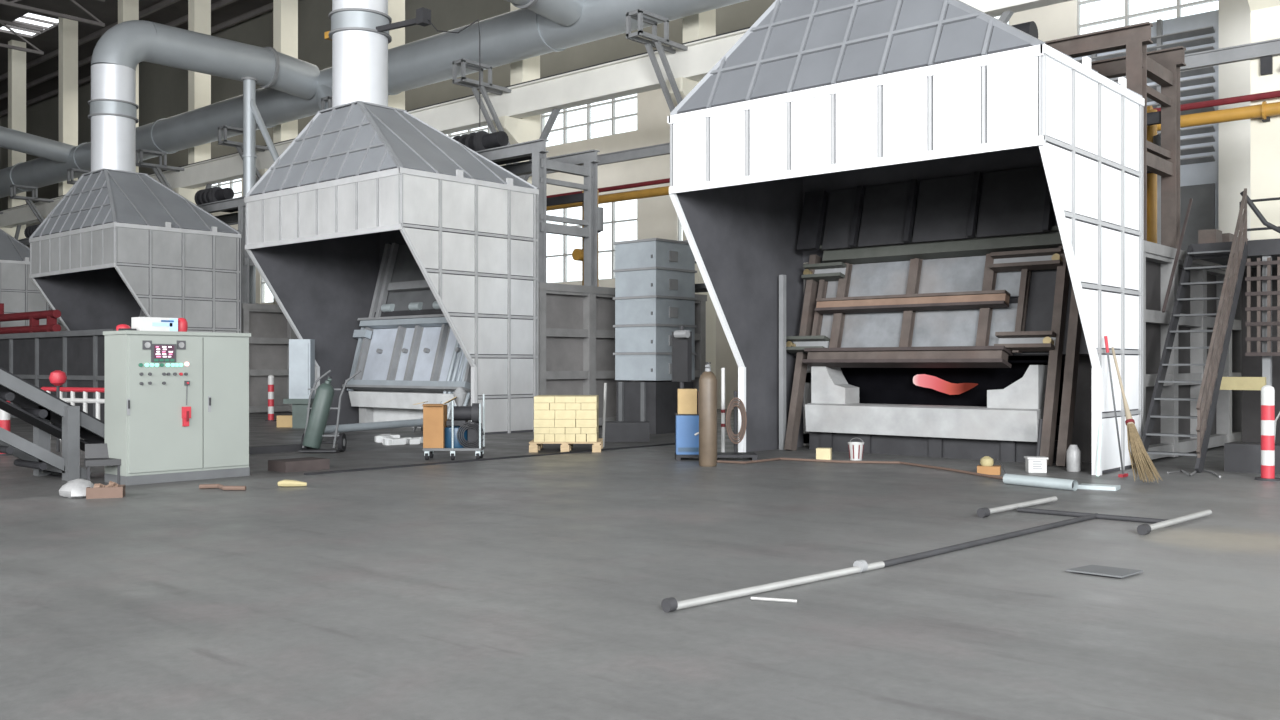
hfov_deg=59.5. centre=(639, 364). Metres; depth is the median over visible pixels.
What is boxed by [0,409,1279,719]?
floor
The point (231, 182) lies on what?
window
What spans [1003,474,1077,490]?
tube
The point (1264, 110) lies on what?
gas pipe
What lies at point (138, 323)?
carton
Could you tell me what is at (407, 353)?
furnace
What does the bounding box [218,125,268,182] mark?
bracket
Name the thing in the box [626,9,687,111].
bracket
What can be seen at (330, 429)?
tube
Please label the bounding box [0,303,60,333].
rack
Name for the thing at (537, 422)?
block
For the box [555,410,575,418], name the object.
block
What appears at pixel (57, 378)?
lamp
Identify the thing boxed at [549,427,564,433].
block
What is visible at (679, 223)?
window
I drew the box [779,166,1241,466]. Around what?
furnace
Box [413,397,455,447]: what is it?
cardboard box
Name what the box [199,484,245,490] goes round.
rag
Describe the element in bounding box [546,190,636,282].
window
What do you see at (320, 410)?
gas cylinder
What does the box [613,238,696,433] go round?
tower
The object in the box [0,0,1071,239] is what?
girder
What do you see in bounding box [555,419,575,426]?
block
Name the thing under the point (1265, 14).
column
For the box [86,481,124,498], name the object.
box
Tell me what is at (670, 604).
metal pole
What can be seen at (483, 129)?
window
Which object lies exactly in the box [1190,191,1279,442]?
walkway
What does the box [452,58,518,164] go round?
bracket
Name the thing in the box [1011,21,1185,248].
frame
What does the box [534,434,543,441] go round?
block
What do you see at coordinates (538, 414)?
block
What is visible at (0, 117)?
wall
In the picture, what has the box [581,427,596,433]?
block
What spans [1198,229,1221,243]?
block
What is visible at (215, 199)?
frame
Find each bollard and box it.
[0,401,10,455]
[265,375,276,420]
[1255,385,1279,480]
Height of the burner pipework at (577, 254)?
2.687 m
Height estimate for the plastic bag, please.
0.220 m
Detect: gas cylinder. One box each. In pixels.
[303,376,333,448]
[699,362,716,466]
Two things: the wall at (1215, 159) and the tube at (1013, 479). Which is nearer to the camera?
the tube at (1013, 479)
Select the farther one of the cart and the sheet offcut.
the cart
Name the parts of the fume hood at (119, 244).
panel, roof panel, panel, roof panel, panel, roof panel, roof panel, panel, roof panel, roof panel, panel, roof panel, roof panel, roof panel, panel, roof panel, roof panel, roof panel, panel, roof panel, roof panel, roof panel, panel, roof panel, roof panel, panel, panel, roof panel, panel, panel, panel, panel, roof panel, panel, panel, panel, panel, roof panel, panel, panel, panel, panel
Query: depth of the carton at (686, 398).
18.91 m
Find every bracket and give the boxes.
[10,184,53,223]
[67,168,90,184]
[136,149,183,189]
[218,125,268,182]
[321,96,331,109]
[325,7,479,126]
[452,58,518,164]
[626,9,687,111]
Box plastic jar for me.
[1066,445,1080,471]
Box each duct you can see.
[0,0,746,197]
[0,126,74,162]
[88,20,319,171]
[328,0,584,106]
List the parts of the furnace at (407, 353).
frame, door panel, door panel, panel, plate, sill, panel, door panel, door panel, casing panel, casing panel, casing panel, casing panel, casing panel, casing panel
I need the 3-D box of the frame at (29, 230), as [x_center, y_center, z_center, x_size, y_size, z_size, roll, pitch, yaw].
[-25.991,-4.063,49.150,6.400,4.126,2.060,0,0,41]
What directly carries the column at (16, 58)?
on the floor
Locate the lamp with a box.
[49,370,66,451]
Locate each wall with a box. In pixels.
[0,117,0,209]
[1,0,775,209]
[26,0,1076,409]
[139,303,312,413]
[1072,0,1250,250]
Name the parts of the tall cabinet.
lock plate, door, lock plate, door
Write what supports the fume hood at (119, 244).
on the floor
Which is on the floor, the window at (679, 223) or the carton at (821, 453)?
the carton at (821, 453)
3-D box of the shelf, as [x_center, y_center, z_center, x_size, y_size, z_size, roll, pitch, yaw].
[-8.634,0.915,28.444,0.700,0.130,0.500,0,0,0]
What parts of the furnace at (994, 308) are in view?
post, frame, door panel, door panel, panel, door panel, door panel, panel, sill, plate, panel, door panel, door panel, door panel, door panel, panel, frame, frame, casing, casing panel, casing panel, casing panel, casing panel, casing panel, casing panel, casing panel, casing panel, casing panel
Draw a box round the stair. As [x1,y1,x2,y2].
[1142,188,1247,472]
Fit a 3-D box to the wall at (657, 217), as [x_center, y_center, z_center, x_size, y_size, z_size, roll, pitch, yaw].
[-10.288,-4.750,52.597,105.000,12.700,0.300,0,0,41]
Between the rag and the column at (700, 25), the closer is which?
the rag
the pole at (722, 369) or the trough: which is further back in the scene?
the trough
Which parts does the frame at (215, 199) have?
motor, motor, post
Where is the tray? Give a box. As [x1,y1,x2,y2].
[977,465,1000,474]
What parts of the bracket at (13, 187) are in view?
frame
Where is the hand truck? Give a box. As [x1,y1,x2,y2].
[299,370,360,451]
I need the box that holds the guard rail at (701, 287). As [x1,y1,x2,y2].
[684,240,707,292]
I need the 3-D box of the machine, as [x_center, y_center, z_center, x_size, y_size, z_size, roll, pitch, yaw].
[0.941,1.168,19.075,0.680,0.680,0.518,0,0,0]
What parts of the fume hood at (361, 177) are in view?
panel, roof panel, panel, roof panel, panel, roof panel, roof panel, roof panel, panel, roof panel, edge post, roof panel, roof panel, panel, roof panel, roof panel, roof panel, panel, roof panel, roof panel, roof panel, panel, roof panel, roof panel, roof panel, panel, plate, roof panel, roof panel, panel, panel, panel, roof panel, panel, panel, panel, panel, edge post, panel, panel, panel, panel, panel, panel, roof panel, panel, panel, panel, panel, panel, panel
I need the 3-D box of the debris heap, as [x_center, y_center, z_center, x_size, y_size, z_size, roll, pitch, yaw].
[-4.920,1.531,23.065,0.930,0.180,1.337,0,0,-23]
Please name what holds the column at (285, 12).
on the floor
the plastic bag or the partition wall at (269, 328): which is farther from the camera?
the partition wall at (269, 328)
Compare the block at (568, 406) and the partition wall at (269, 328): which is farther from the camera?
the partition wall at (269, 328)
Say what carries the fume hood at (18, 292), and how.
on the floor
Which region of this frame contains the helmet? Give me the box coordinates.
[113,324,135,330]
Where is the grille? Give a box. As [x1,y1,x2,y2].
[1245,257,1279,355]
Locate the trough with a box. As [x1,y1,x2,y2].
[605,421,648,441]
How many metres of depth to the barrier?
31.73 m
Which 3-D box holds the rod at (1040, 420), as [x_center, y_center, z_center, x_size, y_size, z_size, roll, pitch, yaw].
[6.251,1.225,17.549,0.180,0.760,0.059,0,0,-39]
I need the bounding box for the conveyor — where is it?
[0,367,104,480]
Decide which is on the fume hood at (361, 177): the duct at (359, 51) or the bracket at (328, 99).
the duct at (359, 51)
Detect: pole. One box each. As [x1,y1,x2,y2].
[661,496,1211,612]
[721,368,724,451]
[1096,424,1101,475]
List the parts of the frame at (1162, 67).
motor, post, post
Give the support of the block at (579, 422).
on the block at (584, 430)
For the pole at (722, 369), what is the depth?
19.87 m
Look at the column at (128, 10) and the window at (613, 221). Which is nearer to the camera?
the window at (613, 221)
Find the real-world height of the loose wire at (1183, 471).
0.030 m
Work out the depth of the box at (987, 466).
16.36 m
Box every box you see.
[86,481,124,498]
[283,339,314,427]
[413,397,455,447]
[977,456,1005,474]
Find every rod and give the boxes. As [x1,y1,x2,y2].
[602,383,606,446]
[751,596,796,602]
[1036,419,1042,455]
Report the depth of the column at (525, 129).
37.33 m
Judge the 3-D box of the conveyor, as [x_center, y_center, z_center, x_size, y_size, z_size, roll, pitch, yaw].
[-8.806,0.345,15.339,1.220,2.669,3.850,0,0,41]
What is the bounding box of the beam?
[268,457,329,472]
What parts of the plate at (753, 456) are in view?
plate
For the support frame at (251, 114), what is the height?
7.680 m
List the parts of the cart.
motor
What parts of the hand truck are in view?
toe plate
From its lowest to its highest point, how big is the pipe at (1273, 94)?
0.138 m
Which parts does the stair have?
handrail, handrail, handrail, handrail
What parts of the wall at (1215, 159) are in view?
dark panel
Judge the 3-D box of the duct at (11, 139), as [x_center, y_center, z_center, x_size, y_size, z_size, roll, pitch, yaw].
[-32.370,-5.398,53.710,1.000,13.996,10.765,0,0,41]
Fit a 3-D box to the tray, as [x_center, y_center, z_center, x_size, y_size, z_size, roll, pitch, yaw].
[5.123,1.540,16.440,0.320,0.120,0.240,0,0,21]
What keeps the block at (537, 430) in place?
on the block at (537, 437)
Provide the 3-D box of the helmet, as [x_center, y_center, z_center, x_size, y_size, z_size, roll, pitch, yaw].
[-6.988,-0.507,15.179,0.260,0.090,0.210,0,0,41]
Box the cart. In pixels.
[423,387,484,459]
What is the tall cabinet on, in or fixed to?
on the floor
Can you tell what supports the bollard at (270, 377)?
on the floor
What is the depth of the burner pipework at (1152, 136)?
20.16 m
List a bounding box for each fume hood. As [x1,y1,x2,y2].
[0,229,50,326]
[29,168,241,332]
[244,100,538,434]
[667,0,1144,474]
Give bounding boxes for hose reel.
[672,326,691,388]
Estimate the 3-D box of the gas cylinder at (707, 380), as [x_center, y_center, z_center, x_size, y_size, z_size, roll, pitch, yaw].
[1.077,0.780,17.743,0.290,1.640,0.290,0,0,41]
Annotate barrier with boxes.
[0,328,130,421]
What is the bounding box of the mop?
[1104,336,1127,476]
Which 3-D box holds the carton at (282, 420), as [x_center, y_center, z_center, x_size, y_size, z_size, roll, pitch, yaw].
[-9.110,1.450,28.903,0.440,0.300,0.300,0,0,0]
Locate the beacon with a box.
[178,318,187,331]
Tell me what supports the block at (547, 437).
on the pallet
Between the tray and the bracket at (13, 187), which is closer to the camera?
the tray
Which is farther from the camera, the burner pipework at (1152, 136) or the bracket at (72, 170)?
the bracket at (72, 170)
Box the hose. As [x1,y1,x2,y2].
[717,458,1002,479]
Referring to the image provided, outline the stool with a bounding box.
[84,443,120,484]
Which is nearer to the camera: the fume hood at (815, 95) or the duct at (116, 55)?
the fume hood at (815, 95)
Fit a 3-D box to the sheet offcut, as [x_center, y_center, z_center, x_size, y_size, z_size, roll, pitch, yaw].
[5.919,1.575,14.458,0.500,0.050,0.242,0,0,29]
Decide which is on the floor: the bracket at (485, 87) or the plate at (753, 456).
the plate at (753, 456)
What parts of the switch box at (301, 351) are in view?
box door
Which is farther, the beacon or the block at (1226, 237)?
the block at (1226, 237)
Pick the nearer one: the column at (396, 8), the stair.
the stair
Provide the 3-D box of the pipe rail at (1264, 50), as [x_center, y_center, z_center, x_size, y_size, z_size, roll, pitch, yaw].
[-9.954,-6.175,42.391,77.000,0.650,0.170,0,0,41]
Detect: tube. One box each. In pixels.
[324,419,422,434]
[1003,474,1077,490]
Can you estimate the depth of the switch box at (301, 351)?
28.24 m
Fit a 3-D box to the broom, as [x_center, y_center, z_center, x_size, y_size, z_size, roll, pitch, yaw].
[6.844,0.655,15.676,0.340,1.833,1.628,0,0,2]
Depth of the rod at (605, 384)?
21.82 m
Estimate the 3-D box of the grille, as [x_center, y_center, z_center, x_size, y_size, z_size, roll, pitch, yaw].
[10.754,-0.960,18.072,1.770,1.620,0.065,0,0,41]
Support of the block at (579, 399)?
on the block at (584, 406)
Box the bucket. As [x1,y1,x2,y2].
[848,438,863,459]
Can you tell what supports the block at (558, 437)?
on the pallet
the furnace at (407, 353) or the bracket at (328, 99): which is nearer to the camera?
the furnace at (407, 353)
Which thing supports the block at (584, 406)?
on the block at (580, 414)
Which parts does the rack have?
post, post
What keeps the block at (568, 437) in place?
on the pallet
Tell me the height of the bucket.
0.376 m
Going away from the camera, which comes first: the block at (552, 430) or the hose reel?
the hose reel
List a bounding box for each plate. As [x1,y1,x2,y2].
[675,452,757,460]
[1066,565,1142,577]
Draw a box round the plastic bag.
[59,479,93,497]
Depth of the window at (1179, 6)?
31.39 m
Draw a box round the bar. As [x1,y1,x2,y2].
[249,444,315,453]
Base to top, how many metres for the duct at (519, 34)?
5.372 m
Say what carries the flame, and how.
on the furnace at (994, 308)
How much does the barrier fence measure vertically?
1.129 m
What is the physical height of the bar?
0.120 m
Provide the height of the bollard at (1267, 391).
1.320 m
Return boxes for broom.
[1111,347,1162,482]
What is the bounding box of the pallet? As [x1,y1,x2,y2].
[529,438,602,451]
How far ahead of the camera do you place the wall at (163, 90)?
58.32 m
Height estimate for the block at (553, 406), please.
0.125 m
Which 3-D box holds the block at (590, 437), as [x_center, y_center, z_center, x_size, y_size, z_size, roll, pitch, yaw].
[-0.887,1.341,20.822,0.185,0.145,0.500,0,0,0]
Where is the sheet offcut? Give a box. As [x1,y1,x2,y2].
[1078,483,1119,490]
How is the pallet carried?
on the floor
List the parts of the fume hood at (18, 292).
roof panel, panel, panel, panel, roof panel, panel, panel, panel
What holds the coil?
on the plate at (753, 456)
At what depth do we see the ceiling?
63.07 m
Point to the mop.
(1123, 474)
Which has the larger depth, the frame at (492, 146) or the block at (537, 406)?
the frame at (492, 146)
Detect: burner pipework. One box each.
[572,190,602,286]
[1147,106,1160,242]
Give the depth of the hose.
18.15 m
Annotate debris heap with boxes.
[375,434,422,444]
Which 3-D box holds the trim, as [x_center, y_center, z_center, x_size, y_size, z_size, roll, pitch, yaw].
[-2.054,1.588,19.475,0.090,0.024,8.500,0,0,41]
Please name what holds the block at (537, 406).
on the block at (538, 414)
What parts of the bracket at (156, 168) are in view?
frame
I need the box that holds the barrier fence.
[41,387,104,439]
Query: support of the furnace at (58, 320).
on the floor
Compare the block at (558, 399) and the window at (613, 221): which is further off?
the window at (613, 221)
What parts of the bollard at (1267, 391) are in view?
plate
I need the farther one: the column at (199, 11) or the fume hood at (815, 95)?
the column at (199, 11)
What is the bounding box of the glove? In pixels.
[278,480,306,486]
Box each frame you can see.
[18,224,51,309]
[194,187,254,302]
[241,77,278,303]
[453,131,599,286]
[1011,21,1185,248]
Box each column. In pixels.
[0,40,25,239]
[44,15,77,219]
[118,0,138,172]
[173,0,210,213]
[258,0,297,304]
[388,0,404,109]
[493,2,539,183]
[666,9,715,374]
[1248,0,1279,239]
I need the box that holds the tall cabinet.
[103,330,250,484]
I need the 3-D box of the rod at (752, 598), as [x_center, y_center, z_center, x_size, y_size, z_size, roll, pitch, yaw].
[0.906,1.588,7.577,0.315,0.024,0.024,0,0,18]
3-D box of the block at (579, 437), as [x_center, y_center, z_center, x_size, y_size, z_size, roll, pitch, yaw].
[-1.086,1.341,20.828,0.185,0.145,0.500,0,0,0]
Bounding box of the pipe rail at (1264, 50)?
[228,38,1279,224]
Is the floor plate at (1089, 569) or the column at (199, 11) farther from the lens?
the column at (199, 11)
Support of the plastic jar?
on the floor
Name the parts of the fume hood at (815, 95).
panel, roof panel, panel, roof panel, edge post, roof panel, roof panel, panel, roof panel, roof panel, roof panel, panel, roof panel, roof panel, roof panel, panel, roof panel, roof panel, panel, roof panel, roof panel, plate, panel, roof panel, roof panel, roof panel, panel, panel, panel, panel, panel, panel, panel, panel, edge post, panel, panel, panel, panel, panel, panel, panel, panel, panel, panel, panel, panel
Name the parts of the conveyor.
rail, leg, rail, rail, rail, leg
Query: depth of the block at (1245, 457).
16.67 m
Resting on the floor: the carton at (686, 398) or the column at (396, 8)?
the column at (396, 8)
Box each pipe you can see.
[546,90,1279,197]
[546,101,1279,210]
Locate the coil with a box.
[726,391,746,451]
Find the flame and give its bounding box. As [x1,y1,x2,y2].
[913,374,977,394]
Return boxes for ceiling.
[0,0,272,116]
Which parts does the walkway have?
handrail, panel, rail, rail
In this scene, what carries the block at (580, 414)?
on the block at (579, 422)
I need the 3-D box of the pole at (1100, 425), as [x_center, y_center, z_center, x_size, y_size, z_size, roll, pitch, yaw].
[6.628,1.225,16.167,0.044,0.757,0.163,0,0,41]
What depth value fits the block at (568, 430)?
20.58 m
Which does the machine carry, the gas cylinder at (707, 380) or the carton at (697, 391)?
the carton at (697, 391)
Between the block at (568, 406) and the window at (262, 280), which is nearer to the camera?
the block at (568, 406)
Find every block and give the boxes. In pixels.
[534,396,554,402]
[534,403,549,409]
[534,410,554,418]
[534,419,554,426]
[534,427,549,433]
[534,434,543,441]
[544,434,554,441]
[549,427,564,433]
[550,403,564,409]
[555,396,575,402]
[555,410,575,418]
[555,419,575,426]
[555,434,564,441]
[565,403,580,409]
[565,427,580,433]
[565,434,575,441]
[576,396,597,402]
[576,409,597,418]
[576,418,597,426]
[576,434,586,441]
[581,402,597,409]
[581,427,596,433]
[587,432,597,441]
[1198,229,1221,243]
[1222,233,1233,241]
[1224,441,1279,474]
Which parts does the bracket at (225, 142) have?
frame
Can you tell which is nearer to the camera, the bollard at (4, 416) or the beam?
the beam
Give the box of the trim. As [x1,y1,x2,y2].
[304,443,674,474]
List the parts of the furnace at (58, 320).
casing panel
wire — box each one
[1167,469,1220,476]
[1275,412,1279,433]
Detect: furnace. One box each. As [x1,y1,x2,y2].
[57,318,66,330]
[342,243,706,430]
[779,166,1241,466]
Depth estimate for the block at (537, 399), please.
20.58 m
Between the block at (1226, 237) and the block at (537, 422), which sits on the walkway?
the block at (1226, 237)
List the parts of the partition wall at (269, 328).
casing panel, casing panel, casing panel, casing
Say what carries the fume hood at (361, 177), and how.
on the floor
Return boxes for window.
[211,180,240,194]
[261,276,272,302]
[448,126,490,137]
[541,96,636,146]
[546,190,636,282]
[678,218,680,240]
[1077,0,1218,34]
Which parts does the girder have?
rail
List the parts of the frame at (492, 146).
motor, motor, post, post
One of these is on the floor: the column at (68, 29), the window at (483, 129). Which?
the column at (68, 29)
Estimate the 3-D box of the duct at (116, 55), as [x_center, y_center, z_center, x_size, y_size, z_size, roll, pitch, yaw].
[-15.135,-8.968,39.387,1.510,5.355,8.182,0,0,41]
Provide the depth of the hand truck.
20.63 m
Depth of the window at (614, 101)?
45.27 m
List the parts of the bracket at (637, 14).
frame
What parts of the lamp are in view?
globe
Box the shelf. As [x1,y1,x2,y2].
[283,398,313,403]
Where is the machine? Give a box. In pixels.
[675,413,698,454]
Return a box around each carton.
[131,317,177,331]
[277,415,291,426]
[677,389,696,413]
[697,391,698,413]
[816,448,831,459]
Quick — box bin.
[1024,456,1047,472]
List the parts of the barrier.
panel, panel, panel, panel, panel, panel, panel, panel, panel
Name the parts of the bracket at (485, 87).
frame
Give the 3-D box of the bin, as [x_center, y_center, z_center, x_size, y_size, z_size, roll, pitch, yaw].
[5.921,1.488,16.748,0.300,0.225,0.240,0,0,6]
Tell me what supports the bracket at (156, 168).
attached to the column at (199, 11)

